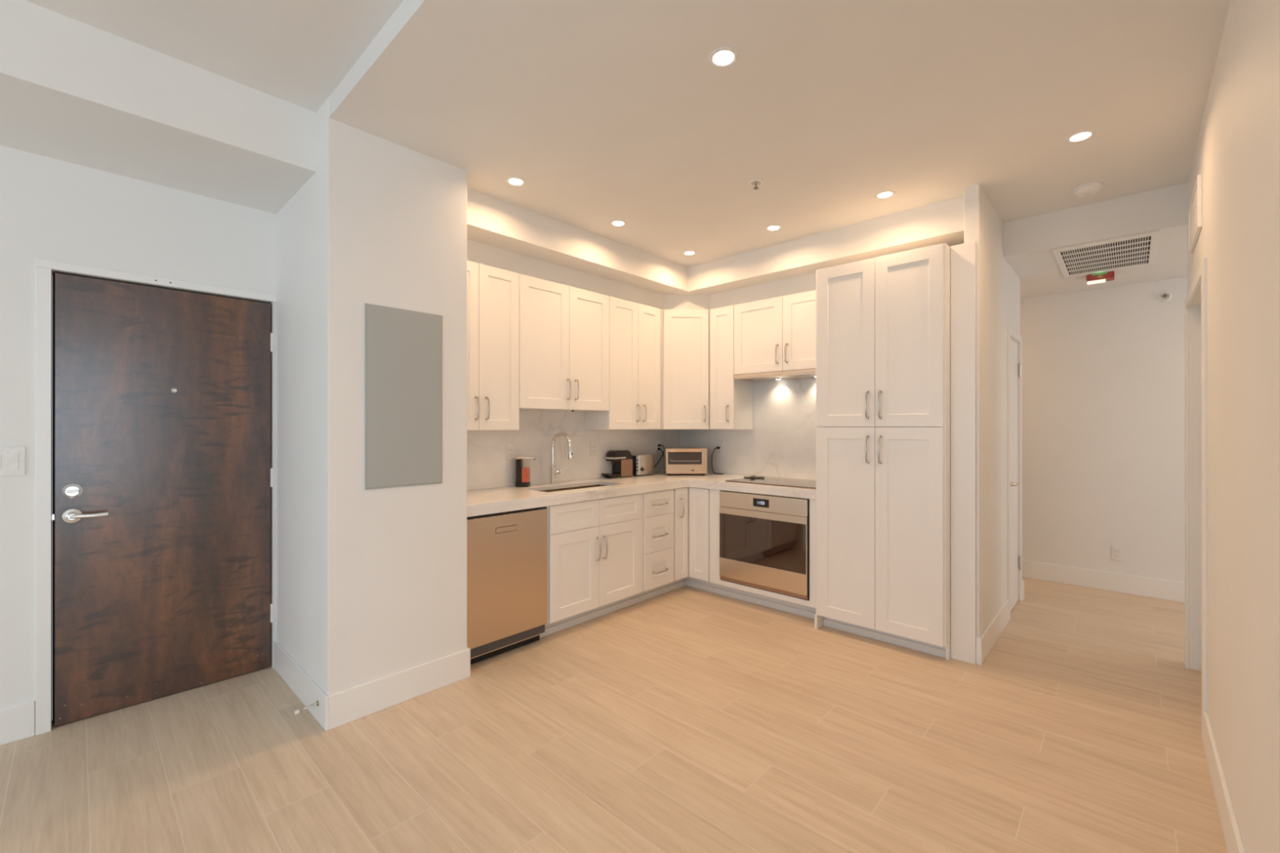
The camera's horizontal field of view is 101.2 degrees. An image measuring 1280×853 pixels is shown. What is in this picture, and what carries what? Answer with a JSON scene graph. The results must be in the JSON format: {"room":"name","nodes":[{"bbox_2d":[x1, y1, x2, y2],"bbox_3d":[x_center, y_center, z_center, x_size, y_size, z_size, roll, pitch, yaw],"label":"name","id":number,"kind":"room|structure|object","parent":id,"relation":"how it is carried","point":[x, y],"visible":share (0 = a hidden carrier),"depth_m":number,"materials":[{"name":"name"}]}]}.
{"room":"apartment kitchen","nodes":[
{"label":"apartment kitchen","id":0,"kind":"room"},
{"bbox_2d":[0,145,275,721],"bbox_3d":[-3.731,-0.109,1.197,0.120,2.900,4.861,0,0,43],"label":"wall","id":1,"kind":"structure","parent":0,"point":[51,209],"depth_m":2.34,"materials":[{"name":"white paint"}]},
{"bbox_2d":[0,446,25,476],"bbox_3d":[-2.703,0.148,2.204,0.008,0.124,0.165,0,0,43],"label":"light switch","id":2,"kind":"object","parent":1,"relation":"attached to","point":[12,459],"visible":1,"depth_m":2.24,"materials":[{"name":"white plastic"}]},
{"bbox_2d":[0,701,35,745],"bbox_3d":[-3.950,1.266,0.865,0.013,0.150,3.878,0,0,43],"label":"baseboard","id":3,"kind":"structure","parent":1,"relation":"attached to","point":[17,722],"depth_m":2.24,"materials":[{"name":"paint"}]},
{"bbox_2d":[35,258,276,735],"bbox_3d":[-2.326,0.306,2.607,0.010,2.072,0.882,0,0,43],"label":"trim","id":4,"kind":"structure","parent":1,"relation":"attached to","point":[43,268],"depth_m":2.30,"materials":[{"name":"paint"}]},
{"bbox_2d":[51,272,272,726],"bbox_3d":[-2.344,0.325,2.646,0.168,2.034,0.821,0,0,43],"label":"door","id":5,"kind":"structure","parent":1,"relation":"in","point":[162,472],"depth_m":2.58,"materials":[{"name":"brown wood"}]},
{"bbox_2d":[0,0,316,213],"bbox_3d":[-3.391,-1.323,0.949,0.717,0.274,4.761,0,0,43],"label":"ceiling beam","id":6,"kind":"structure","parent":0,"point":[72,91],"depth_m":2.13,"materials":[{"name":"white paint"}]},
{"bbox_2d":[25,0,403,112],"bbox_3d":[-0.955,-1.512,-1.389,7.700,0.100,4.864,0,0,43],"label":"ceiling","id":7,"kind":"structure","parent":0,"point":[298,52],"depth_m":1.95,"materials":[{"name":"paint"}]},
{"bbox_2d":[275,97,466,695],"bbox_3d":[-1.478,-0.088,2.877,0.884,2.860,0.669,0,0,43],"label":"wall column","id":8,"kind":"structure","parent":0,"point":[371,584],"depth_m":2.54,"materials":[{"name":"white paint"}]},
{"bbox_2d":[273,640,470,731],"bbox_3d":[-1.473,1.267,2.872,0.897,0.150,0.695,0,0,43],"label":"baseboard","id":9,"kind":"structure","parent":8,"relation":"attached to","point":[335,710],"depth_m":2.54,"materials":[{"name":"paint"}]},
{"bbox_2d":[294,701,319,714],"bbox_3d":[-1.488,1.256,2.347,0.022,0.027,0.092,0,0,43],"label":"door stop","id":10,"kind":"object","parent":9,"relation":"attached to","point":[296,712],"visible":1,"depth_m":2.34,"materials":[{"name":"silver metal"}]},
{"bbox_2d":[364,302,442,489],"bbox_3d":[-1.147,-0.139,2.575,0.012,0.866,0.374,0,0,43],"label":"electrical panel","id":11,"kind":"object","parent":8,"relation":"attached to","point":[403,348],"visible":1,"depth_m":2.56,"materials":[{"name":"grey metal"}]},
{"bbox_2d":[0,577,1227,852],"bbox_3d":[0.833,1.370,0.453,7.800,0.060,10.200,0,0,43],"label":"floor","id":12,"kind":"structure","parent":0,"point":[686,719],"depth_m":2.19,"materials":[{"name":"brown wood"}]},
{"bbox_2d":[466,506,547,664],"bbox_3d":[-0.973,0.920,3.258,0.582,0.839,0.550,0,0,43],"label":"dishwasher","id":13,"kind":"object","parent":12,"relation":"on","point":[507,552],"visible":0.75,"depth_m":3.05,"materials":[{"name":"grey metal"}]},
{"bbox_2d":[545,493,643,624],"bbox_3d":[-0.469,0.862,3.777,0.631,0.737,0.888,0,0,43],"label":"base cabinet","id":14,"kind":"object","parent":12,"relation":"on","point":[596,546],"depth_m":3.54,"materials":[{"name":"white paint"}]},
{"bbox_2d":[643,488,673,591],"bbox_3d":[-0.049,0.862,4.229,0.629,0.736,0.344,0,0,43],"label":"base cabinet","id":15,"kind":"object","parent":12,"relation":"on","point":[658,506],"visible":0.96,"depth_m":4.03,"materials":[{"name":"white paint"}]},
{"bbox_2d":[539,576,816,637],"bbox_3d":[0.179,1.287,3.664,1.662,0.110,1.595,0,0,43],"label":"toe kick","id":16,"kind":"object","parent":12,"relation":"on","point":[768,602],"visible":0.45,"depth_m":3.91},
{"bbox_2d":[673,487,709,582],"bbox_3d":[0.405,0.863,4.597,0.809,0.736,0.804,0,0,43],"label":"base cabinet","id":17,"kind":"object","parent":12,"relation":"on","point":[691,504],"visible":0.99,"depth_m":4.24,"materials":[{"name":"white paint"}]},
{"bbox_2d":[709,488,816,608],"bbox_3d":[1.091,0.863,4.080,0.897,0.737,0.625,0,0,43],"label":"housing","id":18,"kind":"object","parent":12,"relation":"on","point":[714,495],"visible":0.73,"depth_m":3.92,"materials":[{"name":"white paint"}]},
{"bbox_2d":[466,471,816,517],"bbox_3d":[0.119,0.460,3.635,1.710,0.064,2.612,0,0,43],"label":"countertop","id":19,"kind":"structure","parent":18,"relation":"on","point":[506,499],"depth_m":3.71,"materials":[{"name":"white stone"}]},
{"bbox_2d":[515,455,537,487],"bbox_3d":[-0.811,0.317,3.753,0.140,0.222,0.076,0,0,0],"label":"soap dispenser","id":20,"kind":"object","parent":19,"relation":"on","point":[522,474],"visible":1,"depth_m":3.72,"materials":[{"name":"black plastic"}]},
{"bbox_2d":[549,431,573,484],"bbox_3d":[-0.569,0.235,3.889,0.226,0.386,0.088,0,0,32],"label":"faucet","id":21,"kind":"object","parent":19,"relation":"on","point":[553,472],"visible":1,"depth_m":3.90,"materials":[{"name":"silver metal"}]},
{"bbox_2d":[538,484,605,492],"bbox_3d":[-0.464,0.556,3.790,0.328,0.194,0.752,0,0,43],"label":"sink","id":22,"kind":"object","parent":19,"relation":"in","point":[591,486],"visible":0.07,"depth_m":3.96,"materials":[{"name":"silver metal"}]},
{"bbox_2d":[600,449,635,478],"bbox_3d":[-0.181,0.314,4.453,0.134,0.228,0.324,0,0,43],"label":"coffee machine","id":23,"kind":"object","parent":19,"relation":"on","point":[622,460],"visible":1,"depth_m":4.42,"materials":[{"name":"black plastic"}]},
{"bbox_2d":[600,473,619,478],"bbox_3d":[-0.246,0.408,4.383,0.090,0.040,0.133,0,0,43],"label":"drip tray","id":24,"kind":"object","parent":23,"relation":"on","point":[606,475],"depth_m":4.35,"materials":[{"name":"black plastic"}]},
{"bbox_2d":[631,453,653,476],"bbox_3d":[0.011,0.335,4.624,0.158,0.186,0.207,0,0,43],"label":"toaster","id":25,"kind":"object","parent":19,"relation":"on","point":[643,463],"visible":0.88,"depth_m":4.56,"materials":[{"name":"silver metal"}]},
{"bbox_2d":[653,444,664,467],"bbox_3d":[0.130,0.298,4.821,0.066,0.267,0.230,0,0,43],"label":"power cord","id":26,"kind":"object","parent":19,"relation":"on","point":[659,445],"visible":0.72,"depth_m":4.86,"materials":[{"name":"black plastic"}]},
{"bbox_2d":[663,447,706,475],"bbox_3d":[0.404,0.310,4.707,0.360,0.236,0.302,0,0,-1],"label":"toaster oven","id":27,"kind":"object","parent":19,"relation":"on","point":[677,460],"visible":1,"depth_m":4.59,"materials":[{"name":"silver metal"}]},
{"bbox_2d":[666,471,706,473],"bbox_3d":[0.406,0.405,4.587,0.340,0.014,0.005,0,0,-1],"label":"tray","id":28,"kind":"object","parent":27,"relation":"on","point":[667,472],"depth_m":4.59,"materials":[{"name":"silver metal"}]},
{"bbox_2d":[711,446,724,474],"bbox_3d":[0.719,0.306,4.759,0.093,0.244,0.133,0,0,-31],"label":"power cord","id":29,"kind":"object","parent":19,"relation":"on","point":[717,447],"visible":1,"depth_m":4.79,"materials":[{"name":"black plastic"}]},
{"bbox_2d":[724,475,816,488],"bbox_3d":[1.106,0.424,4.007,0.762,0.008,0.486,0,0,43],"label":"cooktop","id":30,"kind":"object","parent":19,"relation":"in","point":[790,482],"visible":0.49,"depth_m":3.97,"materials":[{"name":"black glass"}]},
{"bbox_2d":[743,475,764,478],"bbox_3d":[0.929,0.410,4.281,0.160,0.018,0.095,0,0,23],"label":"trivet","id":31,"kind":"object","parent":30,"relation":"on","point":[752,476],"visible":1,"depth_m":4.26,"materials":[{"name":"metal"}]},
{"bbox_2d":[719,490,809,599],"bbox_3d":[1.074,0.844,4.043,0.717,0.686,0.582,0,0,43],"label":"oven","id":32,"kind":"object","parent":18,"relation":"in","point":[764,540],"visible":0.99,"depth_m":3.80,"materials":[{"name":"grey metal"}]},
{"bbox_2d":[814,243,951,660],"bbox_3d":[1.666,0.151,3.471,0.770,2.382,0.745,0,0,43],"label":"pantry cabinet","id":33,"kind":"object","parent":12,"relation":"on","point":[882,323],"visible":0.98,"depth_m":3.18,"materials":[{"name":"white paint"}]},
{"bbox_2d":[950,240,975,664],"bbox_3d":[1.850,0.148,3.012,0.122,2.388,0.018,0,0,43],"label":"filler panel","id":34,"kind":"object","parent":12,"relation":"on","point":[962,256],"visible":1,"depth_m":3.00,"materials":[{"name":"white paint"}]},
{"bbox_2d":[466,187,964,294],"bbox_3d":[0.425,-1.267,3.352,2.550,0.206,2.618,0,0,43],"label":"wall","id":35,"kind":"structure","parent":0,"point":[492,221],"depth_m":3.62,"materials":[{"name":"white paint"}]},
{"bbox_2d":[466,239,815,310],"bbox_3d":[0.243,-1.089,3.523,2.050,0.150,2.618,0,0,43],"label":"soffit","id":36,"kind":"structure","parent":35,"relation":"attached to","point":[477,252],"depth_m":4.10,"materials":[{"name":"white paint"}]},
{"bbox_2d":[328,0,1230,267],"bbox_3d":[0.610,-1.465,2.864,3.725,0.189,3.491,0,0,43],"label":"ceiling","id":37,"kind":"structure","parent":0,"point":[606,111],"depth_m":2.23,"materials":[{"name":"paint"}]},
{"bbox_2d":[505,176,525,186],"bbox_3d":[-0.694,-1.368,2.941,0.112,0.004,0.112,0,0,43],"label":"recessed light","id":38,"kind":"object","parent":37,"relation":"in","point":[514,181],"visible":1,"depth_m":2.94,"materials":[{"name":"white plastic"}]},
{"bbox_2d":[609,219,626,226],"bbox_3d":[-0.146,-1.368,3.543,0.112,0.004,0.112,0,0,43],"label":"recessed light","id":39,"kind":"object","parent":37,"relation":"in","point":[617,223],"visible":1,"depth_m":3.54,"materials":[{"name":"white plastic"}]},
{"bbox_2d":[682,250,696,255],"bbox_3d":[0.389,-1.367,4.148,0.112,0.004,0.112,0,0,43],"label":"recessed light","id":40,"kind":"object","parent":37,"relation":"in","point":[686,252],"visible":1,"depth_m":4.13,"materials":[{"name":"white plastic"}]},
{"bbox_2d":[708,46,738,68],"bbox_3d":[0.310,-1.369,1.954,0.112,0.004,0.112,0,0,43],"label":"recessed light","id":41,"kind":"object","parent":37,"relation":"in","point":[725,56],"visible":1,"depth_m":1.95,"materials":[{"name":"white plastic"}]},
{"bbox_2d":[748,178,763,189],"bbox_3d":[0.649,-1.351,2.944,0.082,0.037,0.082,0,0,43],"label":"sprinkler","id":42,"kind":"object","parent":37,"relation":"attached to","point":[754,182],"visible":1,"depth_m":2.94,"materials":[{"name":"white plastic"}]},
{"bbox_2d":[764,224,782,231],"bbox_3d":[0.920,-1.368,3.625,0.112,0.004,0.112,0,0,43],"label":"recessed light","id":43,"kind":"object","parent":37,"relation":"in","point":[774,227],"visible":1,"depth_m":3.62,"materials":[{"name":"white plastic"}]},
{"bbox_2d":[874,190,895,199],"bbox_3d":[1.447,-1.368,3.108,0.112,0.004,0.112,0,0,43],"label":"recessed light","id":44,"kind":"object","parent":37,"relation":"in","point":[888,193],"visible":1,"depth_m":3.10,"materials":[{"name":"white plastic"}]},
{"bbox_2d":[1065,129,1096,142],"bbox_3d":[2.080,-1.369,2.484,0.112,0.004,0.112,0,0,43],"label":"recessed light","id":45,"kind":"object","parent":37,"relation":"in","point":[1079,136],"visible":1,"depth_m":2.48,"materials":[{"name":"white plastic"}]},
{"bbox_2d":[1071,182,1104,197],"bbox_3d":[2.568,-1.350,3.014,0.140,0.040,0.140,0,0,43],"label":"smoke detector","id":46,"kind":"object","parent":37,"relation":"attached to","point":[1087,189],"visible":1,"depth_m":2.98,"materials":[{"name":"white plastic"}]},
{"bbox_2d":[964,184,1020,637],"bbox_3d":[2.407,-0.048,3.552,0.075,2.780,1.522,0,0,43],"label":"wall","id":47,"kind":"structure","parent":0,"point":[997,286],"depth_m":3.23,"materials":[{"name":"white paint"}]},
{"bbox_2d":[975,599,1008,665],"bbox_3d":[2.220,1.267,3.297,0.028,0.150,0.919,0,0,43],"label":"baseboard","id":48,"kind":"structure","parent":47,"relation":"attached to","point":[985,642],"depth_m":3.16,"materials":[{"name":"paint"}]},
{"bbox_2d":[1007,326,1022,621],"bbox_3d":[2.743,0.325,3.846,0.013,2.035,0.583,0,0,43],"label":"trim","id":49,"kind":"structure","parent":47,"relation":"attached to","point":[1011,332],"depth_m":3.66,"materials":[{"name":"paint"}]},
{"bbox_2d":[1010,337,1021,611],"bbox_3d":[2.745,0.347,3.857,0.097,1.974,0.480,0,0,43],"label":"door","id":50,"kind":"structure","parent":47,"relation":"in","point":[1014,345],"depth_m":3.91,"materials":[{"name":"paint"}]},
{"bbox_2d":[1022,580,1024,600],"bbox_3d":[2.930,1.268,4.095,0.097,0.150,0.038,0,0,43],"label":"baseboard","id":51,"kind":"structure","parent":47,"relation":"attached to","point":[1023,581],"depth_m":4.05,"materials":[{"name":"paint"}]},
{"bbox_2d":[1003,182,1187,299],"bbox_3d":[3.453,-1.350,3.703,6.200,0.418,1.615,0,0,43],"label":"ceiling","id":52,"kind":"structure","parent":0,"point":[1028,243],"depth_m":3.36,"materials":[{"name":"paint"}]},
{"bbox_2d":[1086,271,1114,284],"bbox_3d":[3.454,-1.107,3.946,0.156,0.068,0.118,0,0,43],"label":"exit sign","id":53,"kind":"object","parent":52,"relation":"attached to","point":[1100,277],"visible":1,"depth_m":3.92,"materials":[{"name":"red plastic"}]},
{"bbox_2d":[1052,230,1159,277],"bbox_3d":[3.117,-1.136,3.521,0.494,0.010,0.830,0,0,43],"label":"ceiling vent","id":54,"kind":"object","parent":52,"relation":"in","point":[1140,249],"visible":1,"depth_m":3.48,"materials":[{"name":"white plastic"}]},
{"bbox_2d":[1020,276,1187,582],"bbox_3d":[4.006,0.043,4.222,6.300,2.600,0.100,0,0,43],"label":"wall","id":55,"kind":"structure","parent":0,"point":[1103,369],"depth_m":4.32,"materials":[{"name":"white paint"}]},
{"bbox_2d":[1022,560,1184,602],"bbox_3d":[3.931,1.268,4.214,6.000,0.150,0.013,0,0,43],"label":"baseboard","id":56,"kind":"structure","parent":55,"relation":"attached to","point":[1109,581],"depth_m":4.31,"materials":[{"name":"paint"}]},
{"bbox_2d":[1111,546,1123,561],"bbox_3d":[3.875,1.032,4.268,0.072,0.116,0.009,0,0,43],"label":"outlet","id":57,"kind":"object","parent":55,"relation":"attached to","point":[1117,552],"visible":1,"depth_m":4.27,"materials":[{"name":"white plastic"}]},
{"bbox_2d":[1114,549,1119,558],"bbox_3d":[3.873,1.032,4.266,0.034,0.068,0.003,0,0,43],"label":"socket","id":58,"kind":"object","parent":57,"relation":"attached to","point":[1117,552],"depth_m":4.27,"materials":[{"name":"white plastic"}]},
{"bbox_2d":[1156,291,1172,302],"bbox_3d":[4.064,-1.010,4.074,0.082,0.082,0.037,0,0,43],"label":"sprinkler","id":59,"kind":"object","parent":55,"relation":"attached to","point":[1164,296],"visible":1,"depth_m":4.08,"materials":[{"name":"white plastic"}]},
{"bbox_2d":[1187,0,1279,852],"bbox_3d":[1.937,-0.049,1.644,0.120,2.780,3.524,0,0,43],"label":"wall","id":60,"kind":"structure","parent":0,"point":[1237,154],"depth_m":1.53,"materials":[{"name":"white paint"}]},
{"bbox_2d":[1188,173,1202,253],"bbox_3d":[2.683,-1.013,2.544,0.014,0.236,0.510,0,0,43],"label":"access panel","id":61,"kind":"object","parent":60,"relation":"attached to","point":[1195,209],"visible":1,"depth_m":2.48,"materials":[{"name":"paint"}]},
{"bbox_2d":[1184,256,1207,742],"bbox_3d":[2.724,0.314,2.585,0.012,2.055,1.027,0,0,43],"label":"trim","id":62,"kind":"structure","parent":60,"relation":"attached to","point":[1201,277],"depth_m":2.27,"materials":[{"name":"paint"}]},
{"bbox_2d":[1203,711,1245,852],"bbox_3d":[1.519,1.266,1.293,0.013,0.150,2.465,0,0,43],"label":"baseboard","id":63,"kind":"structure","parent":60,"relation":"attached to","point":[1232,835],"depth_m":1.77,"materials":[{"name":"paint"}]},
{"bbox_3d":[1.359,-0.047,4.353,2.550,2.780,0.120,0,0,43],"label":"wall","id":64,"kind":"structure","parent":0,"visible":0},
{"bbox_2d":[710,305,752,429],"bbox_3d":[0.783,-0.493,4.554,0.240,1.036,0.342,0,0,43],"label":"upper cabinet","id":65,"kind":"object","parent":64,"relation":"attached to","point":[731,399],"visible":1,"depth_m":4.46,"materials":[{"name":"white paint"}]},
{"bbox_2d":[679,377,816,479],"bbox_3d":[1.012,0.005,4.585,1.699,0.845,0.012,0,0,43],"label":"backsplash","id":66,"kind":"structure","parent":64,"relation":"attached to","point":[781,442],"depth_m":4.47,"materials":[{"name":"white stone"}]},
{"bbox_2d":[715,443,723,456],"bbox_3d":[0.731,0.213,4.832,0.072,0.116,0.009,0,0,43],"label":"outlet","id":67,"kind":"object","parent":66,"relation":"attached to","point":[719,452],"visible":1,"depth_m":4.83,"materials":[{"name":"white plastic"}]},
{"bbox_2d":[733,368,816,382],"bbox_3d":[1.203,-0.409,4.181,0.865,0.038,0.312,0,0,43],"label":"range hood","id":68,"kind":"object","parent":64,"relation":"attached to","point":[806,373],"visible":0.64,"depth_m":4.18,"materials":[{"name":"silver metal"}]},
{"bbox_2d":[733,289,816,374],"bbox_3d":[1.193,-0.720,4.172,0.876,0.582,0.342,0,0,43],"label":"upper cabinet","id":69,"kind":"object","parent":64,"relation":"attached to","point":[776,334],"visible":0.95,"depth_m":4.12,"materials":[{"name":"white paint"}]},
{"bbox_3d":[-0.510,-0.047,4.305,0.120,2.780,2.740,0,0,43],"label":"wall","id":70,"kind":"structure","parent":0,"visible":0},
{"bbox_2d":[466,260,519,430],"bbox_3d":[-1.082,-0.494,3.355,0.337,1.036,0.556,0,0,43],"label":"upper cabinet","id":71,"kind":"object","parent":70,"relation":"attached to","point":[492,292],"visible":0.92,"depth_m":3.33,"materials":[{"name":"white paint"}]},
{"bbox_2d":[519,273,608,411],"bbox_3d":[-0.612,-0.561,3.859,0.337,0.902,0.814,0,0,43],"label":"upper cabinet","id":72,"kind":"object","parent":70,"relation":"attached to","point":[564,329],"visible":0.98,"depth_m":3.73,"materials":[{"name":"white paint"}]},
{"bbox_2d":[466,409,679,490],"bbox_3d":[-0.501,0.150,4.217,0.012,0.555,2.615,0,0,43],"label":"backsplash","id":73,"kind":"structure","parent":70,"relation":"attached to","point":[487,465],"depth_m":4.01,"materials":[{"name":"white stone"}]},
{"bbox_2d":[506,444,515,460],"bbox_3d":[-0.923,0.182,3.749,0.009,0.116,0.072,0,0,43],"label":"outlet","id":74,"kind":"object","parent":73,"relation":"attached to","point":[510,448],"visible":1,"depth_m":3.74,"materials":[{"name":"white plastic"}]},
{"bbox_2d":[508,447,512,457],"bbox_3d":[-0.921,0.182,3.747,0.003,0.068,0.034,0,0,43],"label":"socket","id":75,"kind":"object","parent":74,"relation":"attached to","point":[510,449],"depth_m":3.74,"materials":[{"name":"white plastic"}]},
{"bbox_2d":[564,443,572,458],"bbox_3d":[-0.559,0.193,4.139,0.009,0.116,0.072,0,0,43],"label":"outlet","id":76,"kind":"object","parent":73,"relation":"attached to","point":[566,444],"visible":0.38,"depth_m":4.12,"materials":[{"name":"white plastic"}]},
{"bbox_2d":[590,441,596,456],"bbox_3d":[-0.381,0.183,4.330,0.009,0.116,0.072,0,0,43],"label":"outlet","id":77,"kind":"object","parent":73,"relation":"attached to","point":[593,444],"visible":1,"depth_m":4.32,"materials":[{"name":"white plastic"}]},
{"bbox_2d":[592,444,595,453],"bbox_3d":[-0.379,0.183,4.328,0.003,0.068,0.034,0,0,43],"label":"socket","id":78,"kind":"object","parent":77,"relation":"attached to","point":[593,446],"depth_m":4.33,"materials":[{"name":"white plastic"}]},
{"bbox_2d":[655,440,660,453],"bbox_3d":[0.169,0.193,4.919,0.009,0.116,0.072,0,0,43],"label":"outlet","id":79,"kind":"object","parent":73,"relation":"attached to","point":[657,442],"visible":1,"depth_m":4.91,"materials":[{"name":"white plastic"}]},
{"bbox_2d":[585,296,660,429],"bbox_3d":[-0.118,-0.493,4.389,0.337,1.036,0.628,0,0,43],"label":"upper cabinet","id":80,"kind":"object","parent":70,"relation":"attached to","point":[634,328],"visible":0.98,"depth_m":4.26,"materials":[{"name":"white paint"}]},
{"bbox_2d":[660,309,710,429],"bbox_3d":[0.390,-0.493,4.752,0.587,1.036,0.589,0,0,43],"label":"upper cabinet","id":81,"kind":"object","parent":70,"relation":"attached to","point":[685,334],"visible":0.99,"depth_m":4.54,"materials":[{"name":"white paint"}]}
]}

